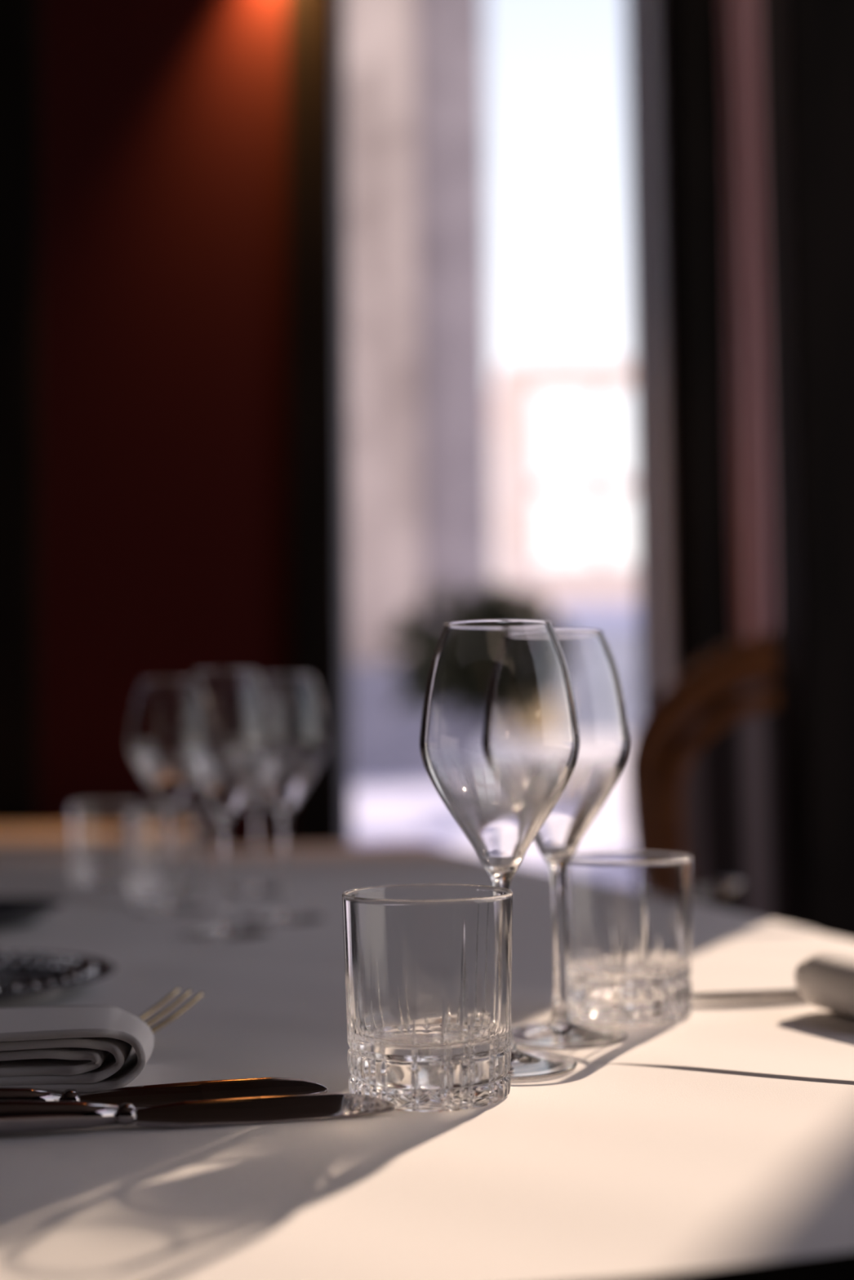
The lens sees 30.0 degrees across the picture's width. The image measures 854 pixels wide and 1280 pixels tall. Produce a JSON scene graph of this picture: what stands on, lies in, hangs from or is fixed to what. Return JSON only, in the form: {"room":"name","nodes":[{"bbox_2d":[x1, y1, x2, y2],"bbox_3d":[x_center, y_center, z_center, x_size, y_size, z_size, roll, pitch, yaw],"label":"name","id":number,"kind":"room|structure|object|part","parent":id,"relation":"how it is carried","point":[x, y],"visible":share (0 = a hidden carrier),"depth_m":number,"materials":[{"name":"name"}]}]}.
{"room":"restaurant dining room","nodes":[
{"label":"restaurant dining room","id":0,"kind":"room"},
{"bbox_2d":[658,0,730,678],"bbox_3d":[-0.158,-0.640,3.798,4.900,3.600,0.300,-1,-4,0],"label":"window frame","id":1,"kind":"structure","parent":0,"point":[664,6],"depth_m":3.65,"materials":[{"name":"black paint"}]},
{"bbox_2d":[0,0,40,826],"bbox_3d":[-1.084,-0.635,3.612,0.411,3.590,0.068,-1,-4,0],"label":"trim","id":2,"kind":"structure","parent":1,"relation":"attached to","point":[20,20],"depth_m":3.57,"materials":[{"name":"black wood"}]},
{"bbox_2d":[38,0,292,848],"bbox_3d":[-0.601,-0.640,3.632,0.575,3.590,0.028,-1,-4,0],"label":"wall panel","id":3,"kind":"object","parent":1,"relation":"attached to","point":[165,512],"depth_m":3.61,"materials":[{"name":"red paint"}]},
{"bbox_2d":[286,0,342,846],"bbox_3d":[-0.256,-0.645,3.612,0.108,3.590,0.068,-1,-4,0],"label":"trim","id":4,"kind":"structure","parent":1,"relation":"attached to","point":[312,135],"depth_m":3.57,"materials":[{"name":"black wood"}]},
{"bbox_2d":[335,0,673,844],"bbox_3d":[0.156,-0.739,3.789,0.780,3.110,0.330,-1,-4,0],"label":"window","id":5,"kind":"structure","parent":1,"relation":"in","point":[646,249],"depth_m":3.86,"materials":[{"name":"grey"}]},
{"bbox_2d":[671,0,736,666],"bbox_3d":[0.628,-0.656,3.612,0.104,3.590,0.068,-1,-4,0],"label":"trim","id":6,"kind":"structure","parent":1,"relation":"attached to","point":[696,24],"depth_m":3.58,"materials":[{"name":"black wood"}]},
{"bbox_2d":[722,0,776,640],"bbox_3d":[0.836,-0.592,3.560,0.321,3.390,0.047,-1,-4,0],"label":"curtain","id":7,"kind":"object","parent":1,"relation":"hanging from","point":[753,547],"visible":0.21,"depth_m":3.57,"materials":[{"name":"pink fabric"}]},
{"bbox_3d":[-0.238,1.014,0.588,5.100,0.100,6.500,-1,-4,0],"label":"floor","id":8,"kind":"structure","parent":0,"visible":0},
{"bbox_2d":[626,628,783,922],"bbox_3d":[0.663,0.541,2.756,0.566,1.097,0.600,-2,-4,14],"label":"chair","id":9,"kind":"object","parent":8,"relation":"on","point":[703,767],"visible":0.48,"depth_m":2.55,"materials":[{"name":"brown wood"}]},
{"bbox_3d":[0.601,0.280,2.537,0.451,0.414,0.105,-2,-4,14],"label":"moulding","id":10,"kind":"part","parent":9,"relation":"part of","materials":[{"name":"brown wood"}]},
{"bbox_3d":[0.606,0.303,2.555,0.457,0.505,0.112,-2,-4,14],"label":"backrest","id":11,"kind":"part","parent":9,"relation":"part of","materials":[{"name":"wood"}]},
{"bbox_2d":[607,1251,853,1279],"bbox_3d":[-0.384,0.603,0.772,1.722,0.747,0.765,0,-4,-15],"label":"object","id":12,"kind":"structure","parent":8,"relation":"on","point":[839,1266],"depth_m":0.54,"materials":[{"name":"black wood"}]},
{"bbox_2d":[0,932,853,1279],"bbox_3d":[-0.391,0.372,0.779,1.810,0.295,0.781,0,-4,-15],"label":"tablecloth","id":13,"kind":"object","parent":12,"relation":"on","point":[722,1135],"visible":0.68,"depth_m":0.66,"materials":[{"name":"white fabric"}]},
{"bbox_2d":[0,951,116,1005],"bbox_3d":[-0.328,0.236,1.098,0.224,0.018,0.224,-1,-4,0],"label":"bread plate","id":14,"kind":"object","parent":13,"relation":"on","point":[24,976],"visible":1,"depth_m":1.14,"materials":[{"name":"grey glass"}]},
{"bbox_2d":[0,1004,154,1092],"bbox_3d":[-0.274,0.210,0.817,0.267,0.031,0.074,-1,-4,-2],"label":"folded napkin","id":15,"kind":"object","parent":13,"relation":"on","point":[82,1048],"visible":1,"depth_m":0.79,"materials":[{"name":"white fabric"}]},
{"bbox_2d":[0,1076,327,1109],"bbox_3d":[-0.164,0.213,0.747,0.236,0.015,0.022,0,-4,-15],"label":"table knife","id":16,"kind":"object","parent":13,"relation":"on","point":[148,1095],"visible":0.6,"depth_m":0.76,"materials":[{"name":"silver metal"}]},
{"bbox_3d":[-0.225,0.213,0.732,0.111,0.015,0.020,0,-4,-15],"label":"handle","id":17,"kind":"part","parent":16,"relation":"part of","materials":[{"name":"silver metal"}]},
{"bbox_2d":[139,986,204,1033],"bbox_3d":[-0.188,0.216,0.893,0.133,0.026,0.027,3,-5,-42],"label":"fork","id":18,"kind":"object","parent":13,"relation":"on","point":[158,1026],"visible":0.41,"depth_m":0.93,"materials":[{"name":"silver metal"}]},
{"bbox_2d":[0,1092,394,1133],"bbox_3d":[-0.132,0.211,0.716,0.236,0.015,0.022,0,-4,-12],"label":"table knife","id":19,"kind":"object","parent":13,"relation":"on","point":[15,1116],"visible":1,"depth_m":0.72,"materials":[{"name":"silver metal"}]},
{"bbox_3d":[-0.193,0.210,0.703,0.111,0.015,0.020,0,-4,-12],"label":"handle","id":20,"kind":"part","parent":19,"relation":"part of","materials":[{"name":"silver metal"}]},
{"bbox_3d":[-0.073,0.214,0.728,0.117,0.003,0.023,0,13,-12],"label":"blade","id":21,"kind":"part","parent":19,"relation":"part of","materials":[{"name":"silver metal"}]},
{"bbox_2d":[342,884,512,1111],"bbox_3d":[0.001,0.172,0.776,0.084,0.097,0.084,-2,-4,21],"label":"glass tumbler","id":22,"kind":"object","parent":13,"relation":"on","point":[428,1059],"visible":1,"depth_m":0.75,"materials":[{"name":"clear glass"}]},
{"bbox_2d":[419,618,579,1079],"bbox_3d":[0.039,0.107,0.846,0.085,0.234,0.085,-1,-4,6],"label":"wine glass","id":23,"kind":"object","parent":13,"relation":"on","point":[500,823],"visible":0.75,"depth_m":0.83,"materials":[{"name":"clear glass"}]},
{"bbox_2d":[419,618,579,889],"bbox_3d":[0.039,0.061,0.849,0.085,0.142,0.085,-1,-4,0],"label":"bowl","id":24,"kind":"object","parent":23,"relation":"on","point":[500,823],"depth_m":0.83,"materials":[{"name":"clear glass"}]},
{"bbox_3d":[0.040,0.174,0.842,0.014,0.084,0.014,-1,-4,0],"label":"stem","id":25,"kind":"part","parent":23,"relation":"part of","materials":[{"name":"clear glass"}]},
{"bbox_2d":[482,628,629,1048],"bbox_3d":[0.076,0.112,0.925,0.085,0.234,0.085,-1,-4,-1],"label":"wine glass","id":26,"kind":"object","parent":13,"relation":"on","point":[557,840],"visible":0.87,"depth_m":0.91,"materials":[{"name":"clear glass"}]},
{"bbox_2d":[482,628,629,876],"bbox_3d":[0.075,0.066,0.928,0.085,0.142,0.085,-3,-4,33],"label":"bowl","id":27,"kind":"object","parent":26,"relation":"on","point":[557,840],"depth_m":0.91,"materials":[{"name":"clear glass"}]},
{"bbox_3d":[0.076,0.179,0.921,0.014,0.084,0.014,-3,-4,33],"label":"stem","id":28,"kind":"part","parent":26,"relation":"part of","materials":[{"name":"clear glass"}]},
{"bbox_2d":[564,851,692,1025],"bbox_3d":[0.123,0.183,0.990,0.084,0.097,0.084,-4,-5,43],"label":"glass tumbler","id":29,"kind":"object","parent":13,"relation":"on","point":[618,986],"visible":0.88,"depth_m":0.96,"materials":[{"name":"clear glass"}]},
{"bbox_2d":[688,989,802,999],"bbox_3d":[0.280,0.226,1.043,0.236,0.015,0.023,0,-4,-9],"label":"table knife","id":30,"kind":"object","parent":13,"relation":"on","point":[785,993],"visible":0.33,"depth_m":1.03,"materials":[{"name":"silver metal"}]},
{"bbox_2d":[794,948,853,1016],"bbox_3d":[0.318,0.210,0.976,0.157,0.037,0.092,1,-4,-20],"label":"folded napkin","id":31,"kind":"object","parent":13,"relation":"on","point":[824,979],"visible":1,"depth_m":0.97,"materials":[{"name":"white fabric"}]},
{"bbox_2d":[760,0,853,940],"bbox_3d":[0.573,-0.738,2.285,0.146,3.590,0.170,-1,-4,0],"label":"wall","id":32,"kind":"structure","parent":8,"relation":"on","point":[807,46],"depth_m":2.19,"materials":[{"name":"black paint"}]},
{"bbox_3d":[-0.665,0.670,1.786,1.722,0.747,1.297,0,-4,-15],"label":"dining table","id":33,"kind":"object","parent":8,"relation":"on","visible":0},
{"bbox_2d":[0,841,818,965],"bbox_3d":[-0.676,0.439,1.807,1.810,0.294,1.353,0,-4,-15],"label":"tablecloth","id":34,"kind":"object","parent":33,"relation":"on","point":[99,922],"visible":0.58,"depth_m":1.59,"materials":[{"name":"white fabric"}]},
{"bbox_2d":[0,897,64,928],"bbox_3d":[-0.420,0.260,1.507,0.150,0.019,0.150,-1,-4,0],"label":"plate","id":35,"kind":"object","parent":34,"relation":"on","point":[15,912],"visible":1,"depth_m":1.50,"materials":[{"name":"grey ceramic"}]},
{"bbox_2d":[70,801,140,885],"bbox_3d":[-0.391,0.247,1.939,0.084,0.097,0.084,-3,-4,29],"label":"glass tumbler","id":36,"kind":"object","parent":34,"relation":"on","point":[88,868],"visible":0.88,"depth_m":1.91,"materials":[{"name":"clear glass"}]},
{"bbox_2d":[126,806,203,901],"bbox_3d":[-0.287,0.234,1.749,0.084,0.097,0.084,0,-4,-16],"label":"glass tumbler","id":37,"kind":"object","parent":34,"relation":"on","point":[147,882],"visible":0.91,"depth_m":1.72,"materials":[{"name":"clear glass"}]},
{"bbox_2d":[127,678,213,915],"bbox_3d":[-0.260,0.157,1.614,0.085,0.234,0.085,-4,-5,44],"label":"wine glass","id":38,"kind":"object","parent":34,"relation":"on","point":[170,784],"visible":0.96,"depth_m":1.60,"materials":[{"name":"clear glass"}]},
{"bbox_2d":[127,678,213,819],"bbox_3d":[-0.260,0.111,1.616,0.085,0.142,0.085,0,-4,-17],"label":"bowl","id":39,"kind":"object","parent":38,"relation":"on","point":[170,784],"depth_m":1.60,"materials":[{"name":"clear glass"}]},
{"bbox_3d":[-0.259,0.224,1.609,0.014,0.084,0.014,0,-4,-17],"label":"stem","id":40,"kind":"part","parent":38,"relation":"part of","materials":[{"name":"clear glass"}]},
{"bbox_2d":[176,668,273,939],"bbox_3d":[-0.179,0.143,1.414,0.085,0.234,0.085,-3,-4,30],"label":"wine glass","id":41,"kind":"object","parent":34,"relation":"on","point":[224,790],"visible":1,"depth_m":1.40,"materials":[{"name":"clear glass"}]},
{"bbox_2d":[176,668,273,830],"bbox_3d":[-0.179,0.097,1.417,0.085,0.142,0.085,-4,-5,38],"label":"bowl","id":42,"kind":"object","parent":41,"relation":"on","point":[224,790],"depth_m":1.40,"materials":[{"name":"clear glass"}]},
{"bbox_3d":[-0.178,0.210,1.410,0.014,0.084,0.014,-4,-5,38],"label":"stem","id":43,"kind":"part","parent":41,"relation":"part of","materials":[{"name":"clear glass"}]},
{"bbox_2d":[218,684,293,894],"bbox_3d":[-0.194,0.168,1.813,0.085,0.234,0.085,-1,-4,7],"label":"wine glass","id":44,"kind":"object","parent":34,"relation":"on","point":[256,796],"visible":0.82,"depth_m":1.80,"materials":[{"name":"clear glass"}]},
{"bbox_2d":[218,684,293,810],"bbox_3d":[-0.194,0.123,1.816,0.085,0.142,0.085,-3,-4,31],"label":"bowl","id":45,"kind":"object","parent":44,"relation":"on","point":[256,797],"depth_m":1.80,"materials":[{"name":"clear glass"}]},
{"bbox_3d":[-0.193,0.235,1.809,0.014,0.084,0.014,-3,-4,31],"label":"stem","id":46,"kind":"part","parent":44,"relation":"part of","materials":[{"name":"clear glass"}]},
{"bbox_2d":[238,672,328,924],"bbox_3d":[-0.137,0.149,1.524,0.085,0.234,0.085,-2,-4,19],"label":"wine glass","id":47,"kind":"object","parent":34,"relation":"on","point":[283,786],"visible":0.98,"depth_m":1.51,"materials":[{"name":"clear glass"}]},
{"bbox_2d":[238,672,328,822],"bbox_3d":[-0.137,0.104,1.527,0.085,0.142,0.085,1,-4,-25],"label":"bowl","id":48,"kind":"object","parent":47,"relation":"on","point":[283,786],"depth_m":1.51,"materials":[{"name":"clear glass"}]},
{"bbox_3d":[-0.136,0.216,1.520,0.014,0.084,0.014,1,-4,-25],"label":"stem","id":49,"kind":"part","parent":47,"relation":"part of","materials":[{"name":"clear glass"}]},
{"bbox_2d":[675,880,745,900],"bbox_3d":[0.296,0.262,1.667,0.072,0.017,0.072,-1,-4,0],"label":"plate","id":50,"kind":"object","parent":34,"relation":"on","point":[701,890],"visible":0.86,"depth_m":1.64,"materials":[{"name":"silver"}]},
{"bbox_3d":[-0.971,0.753,3.060,1.000,0.747,0.520,-1,-4,0],"label":"dining table","id":51,"kind":"object","parent":8,"relation":"on","visible":0},
{"bbox_2d":[0,824,206,854],"bbox_3d":[-0.974,0.527,3.074,1.024,0.301,0.544,-1,-4,0],"label":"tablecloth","id":52,"kind":"object","parent":51,"relation":"on","point":[15,840],"visible":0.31,"depth_m":2.94,"materials":[{"name":"white fabric"}]},
{"label":"outside","id":53,"kind":"structure","parent":0,"visible":0},
{"bbox_2d":[352,781,639,890],"bbox_3d":[10.070,5.630,81.760,100.000,0.200,156.080,-1,-4,0],"label":"ground","id":54,"kind":"structure","parent":53,"point":[387,812],"depth_m":9.60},
{"bbox_2d":[345,0,501,782],"bbox_3d":[-3.676,-6.883,24.978,9.010,18.000,9.110,-1,-4,0],"label":"stone building","id":55,"kind":"structure","parent":54,"relation":"on","point":[420,368],"depth_m":20.48,"materials":[{"name":"beige stone"}]},
{"bbox_2d":[457,736,632,847],"bbox_3d":[0.880,0.872,9.964,1.397,0.533,4.600,-1,-4,0],"label":"planter","id":56,"kind":"object","parent":54,"relation":"on","point":[517,759],"visible":0.43,"depth_m":9.22,"materials":[{"name":"white"}]},
{"bbox_2d":[370,573,582,737],"bbox_3d":[0.321,0.094,10.154,1.371,1.051,0.715,-1,-4,0],"label":"potted shrub","id":57,"kind":"object","parent":56,"relation":"on","point":[530,674],"visible":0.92,"depth_m":10.04,"materials":[{"name":"green plant"}]},
{"bbox_3d":[0.325,0.066,10.175,1.158,0.843,0.527,-1,-4,0],"label":"stem","id":58,"kind":"part","parent":57,"relation":"part of","materials":[{"name":"green plant"}]},
{"bbox_2d":[506,697,564,737],"bbox_3d":[0.687,0.495,10.148,0.383,0.240,0.383,-1,-4,0],"label":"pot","id":59,"kind":"object","parent":57,"relation":"on","point":[526,724],"depth_m":10.01,"materials":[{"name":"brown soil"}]},
{"bbox_2d":[490,360,636,737],"bbox_3d":[6.233,-2.146,50.153,8.159,11.457,8.350,-1,-4,0],"label":"building","id":60,"kind":"structure","parent":54,"relation":"on","point":[564,493],"depth_m":46.30,"materials":[{"name":"white paint"}]},
{"bbox_3d":[6.165,-7.713,50.502,8.159,0.300,8.350,-1,-4,0],"label":"cornice","id":61,"kind":"part","parent":60,"relation":"part of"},
{"bbox_3d":[3.968,-5.984,46.332,1.687,2.576,0.019,-1,-4,0],"label":"pane","id":62,"kind":"part","parent":60,"relation":"part of","materials":[{"name":"white glass"}]},
{"bbox_3d":[4.003,-3.168,46.155,1.687,1.989,0.019,-1,-4,0],"label":"pane","id":63,"kind":"part","parent":60,"relation":"part of","materials":[{"name":"white glass"}]},
{"bbox_3d":[5.995,-6.009,46.332,1.687,2.576,0.019,-1,-4,0],"label":"pane","id":64,"kind":"part","parent":60,"relation":"part of","materials":[{"name":"white glass"}]},
{"bbox_3d":[6.029,-3.192,46.155,1.687,1.989,0.019,-1,-4,0],"label":"pane","id":65,"kind":"part","parent":60,"relation":"part of","materials":[{"name":"white glass"}]},
{"bbox_2d":[554,603,639,737],"bbox_3d":[4.539,0.530,15.193,6.582,1.778,0.560,-1,-4,0],"label":"building","id":66,"kind":"structure","parent":54,"relation":"on","point":[592,682],"depth_m":14.99,"materials":[{"name":"grey stone"}]}
]}

